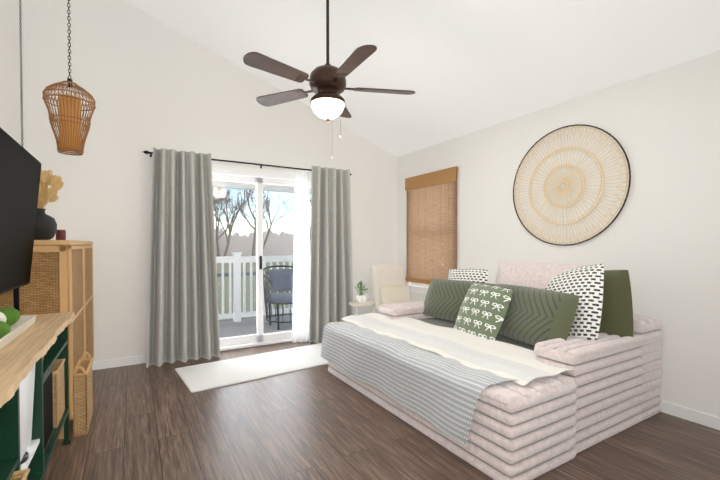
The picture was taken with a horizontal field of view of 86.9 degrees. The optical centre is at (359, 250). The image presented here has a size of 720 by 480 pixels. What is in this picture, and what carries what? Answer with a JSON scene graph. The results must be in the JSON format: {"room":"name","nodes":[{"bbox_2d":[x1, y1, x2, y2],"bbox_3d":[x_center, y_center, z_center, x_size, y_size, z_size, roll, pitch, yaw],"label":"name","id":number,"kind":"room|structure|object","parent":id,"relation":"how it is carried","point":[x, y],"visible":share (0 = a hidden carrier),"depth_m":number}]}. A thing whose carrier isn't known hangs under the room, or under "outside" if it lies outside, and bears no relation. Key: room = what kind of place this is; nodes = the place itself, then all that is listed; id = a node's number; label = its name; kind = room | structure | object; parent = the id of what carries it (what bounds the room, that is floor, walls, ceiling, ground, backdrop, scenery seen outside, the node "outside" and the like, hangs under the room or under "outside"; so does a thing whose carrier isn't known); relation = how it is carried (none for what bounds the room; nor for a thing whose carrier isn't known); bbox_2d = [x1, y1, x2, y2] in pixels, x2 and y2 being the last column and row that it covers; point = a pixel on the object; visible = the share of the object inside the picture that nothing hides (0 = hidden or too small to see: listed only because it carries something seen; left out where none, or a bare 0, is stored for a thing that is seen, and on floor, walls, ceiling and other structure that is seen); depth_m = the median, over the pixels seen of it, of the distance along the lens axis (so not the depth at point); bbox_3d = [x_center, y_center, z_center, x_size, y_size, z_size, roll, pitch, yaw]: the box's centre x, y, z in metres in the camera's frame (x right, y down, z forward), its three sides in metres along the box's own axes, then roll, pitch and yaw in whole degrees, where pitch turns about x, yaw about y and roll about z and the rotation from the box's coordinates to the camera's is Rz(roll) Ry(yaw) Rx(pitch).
{"room":"living room","nodes":[
{"label":"living room","id":0,"kind":"room"},
{"bbox_2d":[0,0,25,148],"bbox_3d":[-1.943,-0.760,1.503,0.150,3.902,4.640,-1,1,-31],"label":"wall","id":1,"kind":"structure","parent":0,"point":[10,95],"depth_m":3.03},
{"bbox_2d":[34,205,63,240],"bbox_3d":[-2.149,-0.176,2.532,0.205,0.212,0.249,-1,1,-31],"label":"vase","id":2,"kind":"object","parent":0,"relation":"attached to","point":[46,225],"depth_m":2.51},
{"bbox_2d":[24,0,396,360],"bbox_3d":[-1.264,-0.837,4.521,4.410,3.954,0.150,-1,1,-31],"label":"wall","id":3,"kind":"structure","parent":0,"point":[147,81],"depth_m":3.85},
{"bbox_2d":[92,355,145,369],"bbox_3d":[-2.471,1.111,3.738,1.140,0.085,0.014,-1,1,-31],"label":"baseboard","id":4,"kind":"structure","parent":3,"relation":"attached to","point":[118,362],"depth_m":3.77},
{"bbox_2d":[144,147,353,367],"bbox_3d":[-1.122,0.050,4.396,2.410,2.176,0.234,-1,1,-31],"label":"curtains","id":5,"kind":"object","parent":3,"relation":"attached to","point":[183,321],"visible":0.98,"depth_m":4.04},
{"bbox_2d":[212,180,310,193],"bbox_3d":[-1.768,-1.181,5.508,7.000,0.310,2.030,-1,1,-31],"label":"porch roof","id":6,"kind":"structure","parent":3,"relation":"attached to","point":[249,186],"depth_m":6.43},
{"bbox_2d":[212,164,311,350],"bbox_3d":[-1.198,0.085,4.554,1.860,2.110,0.137,-1,1,-31],"label":"sliding glass door","id":7,"kind":"structure","parent":3,"relation":"in","point":[259,177],"depth_m":4.53},
{"bbox_2d":[44,341,719,479],"bbox_3d":[0.194,1.231,2.112,4.410,0.100,5.840,-1,1,-31],"label":"floor","id":8,"kind":"structure","parent":0,"point":[163,422],"depth_m":2.36},
{"bbox_2d":[0,307,74,479],"bbox_3d":[-1.508,0.738,1.459,0.500,0.907,1.815,-1,1,-31],"label":"console","id":9,"kind":"object","parent":8,"relation":"on","point":[34,389],"visible":1,"depth_m":1.65},
{"bbox_2d":[0,127,41,311],"bbox_3d":[-1.659,-0.064,1.690,0.188,0.902,1.240,-1,1,-31],"label":"tv","id":10,"kind":"object","parent":9,"relation":"on","point":[20,169],"visible":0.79,"depth_m":1.88},
{"bbox_2d":[0,241,93,438],"bbox_3d":[-2.370,0.561,2.879,0.467,1.215,1.491,-1,1,-31],"label":"cabinet","id":11,"kind":"object","parent":8,"relation":"on","point":[61,278],"depth_m":2.36},
{"bbox_2d":[73,352,93,436],"bbox_3d":[-1.874,0.949,2.575,0.091,0.446,0.396,-1,1,-31],"label":"basket","id":12,"kind":"object","parent":8,"relation":"on","point":[83,392],"visible":0.98,"depth_m":2.42},
{"bbox_2d":[175,343,327,392],"bbox_3d":[-0.898,1.143,3.893,1.700,0.016,0.720,-1,1,-36],"label":"rug","id":13,"kind":"object","parent":8,"relation":"on","point":[206,376],"visible":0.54,"depth_m":3.72},
{"bbox_2d":[349,281,374,314],"bbox_3d":[0.017,0.753,4.734,0.352,0.769,0.367,-1,1,-31],"label":"side table","id":14,"kind":"object","parent":8,"relation":"on","point":[361,298],"visible":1,"depth_m":4.63},
{"bbox_2d":[370,264,410,312],"bbox_3d":[0.498,0.660,4.941,0.520,0.948,0.644,-1,1,-31],"label":"chair","id":15,"kind":"object","parent":8,"relation":"on","point":[389,285],"visible":0.6,"depth_m":4.99},
{"bbox_2d":[321,262,662,479],"bbox_3d":[0.902,0.621,3.171,1.766,1.087,2.110,-1,1,-31],"label":"couch","id":16,"kind":"object","parent":8,"relation":"on","point":[524,370],"visible":1,"depth_m":2.52},
{"bbox_2d":[125,0,719,156],"bbox_3d":[-0.114,-2.094,2.572,4.410,1.676,4.640,-1,1,-31],"label":"ceiling","id":17,"kind":"structure","parent":0,"point":[461,67],"depth_m":3.24},
{"bbox_2d":[19,0,95,155],"bbox_3d":[-2.233,-1.408,2.749,0.593,2.624,1.268,-1,1,-31],"label":"pendant lamp","id":18,"kind":"object","parent":17,"relation":"hanging from","point":[69,126],"visible":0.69,"depth_m":2.38},
{"bbox_2d":[243,0,414,158],"bbox_3d":[-0.225,-1.355,2.736,1.260,1.378,1.230,-1,1,-31],"label":"ceiling fan","id":19,"kind":"object","parent":17,"relation":"hanging from","point":[327,82],"visible":1,"depth_m":2.68},
{"bbox_2d":[397,51,719,416],"bbox_3d":[1.716,-0.086,3.697,0.150,2.480,4.640,-1,1,-31],"label":"wall","id":20,"kind":"structure","parent":0,"point":[658,238],"depth_m":2.90},
{"bbox_2d":[408,282,428,293],"bbox_3d":[0.909,-0.189,4.891,0.100,1.515,0.980,-1,1,-31],"label":"window sill","id":21,"kind":"structure","parent":20,"relation":"attached to","point":[418,289],"depth_m":5.08},
{"bbox_2d":[411,282,428,285],"bbox_3d":[0.982,-0.237,4.934,0.090,1.412,0.892,-1,1,-31],"label":"window","id":22,"kind":"structure","parent":20,"relation":"in","point":[420,284],"depth_m":5.13},
{"bbox_2d":[405,166,457,284],"bbox_3d":[0.884,-0.282,4.875,0.052,1.428,0.970,-1,1,-31],"label":"window blind","id":23,"kind":"object","parent":20,"relation":"attached to","point":[431,239],"visible":0.92,"depth_m":4.84},
{"bbox_2d":[513,124,630,245],"bbox_3d":[1.803,-0.570,3.357,0.037,1.050,1.050,-1,1,-31],"label":"wall art","id":24,"kind":"object","parent":20,"relation":"attached to","point":[569,187],"visible":0.98,"depth_m":3.30},
{"bbox_2d":[659,400,719,429],"bbox_3d":[1.645,1.112,3.675,0.014,0.085,4.340,-1,1,-31],"label":"baseboard","id":25,"kind":"structure","parent":20,"relation":"attached to","point":[696,416],"depth_m":2.61},
{"label":"outside","id":26,"kind":"structure","parent":0,"visible":0},
{"bbox_2d":[219,315,291,337],"bbox_3d":[-1.735,1.234,5.492,7.000,0.100,1.940,-1,1,-31],"label":"floor","id":27,"kind":"structure","parent":26,"point":[233,327],"depth_m":5.84},
{"bbox_2d":[216,252,310,321],"bbox_3d":[-2.180,0.599,6.229,7.000,1.145,0.140,-1,1,-31],"label":"railing","id":28,"kind":"object","parent":27,"relation":"on","point":[222,260],"depth_m":6.29},
{"bbox_2d":[263,265,292,329],"bbox_3d":[-1.160,0.709,5.965,0.748,0.934,0.721,-1,1,-31],"label":"deck chair","id":29,"kind":"object","parent":27,"relation":"on","point":[277,283],"depth_m":6.01},
{"bbox_2d":[217,261,310,321],"bbox_3d":[-13.508,1.081,61.746,400.000,0.100,240.000,-1,1,-31],"label":"ground","id":30,"kind":"structure","parent":26,"point":[226,290],"depth_m":17.45},
{"bbox_2d":[217,272,269,276],"bbox_3d":[3.395,1.501,33.407,300.000,0.012,2.600,-1,1,-31],"label":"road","id":31,"kind":"structure","parent":30,"relation":"on","point":[227,274],"depth_m":26.03},
{"bbox_2d":[213,187,310,256],"bbox_3d":[-9.626,-7.232,64.859,209.000,16.601,42.391,-1,1,-31],"label":"trees","id":32,"kind":"object","parent":30,"relation":"on","point":[277,247],"depth_m":58.42}
]}

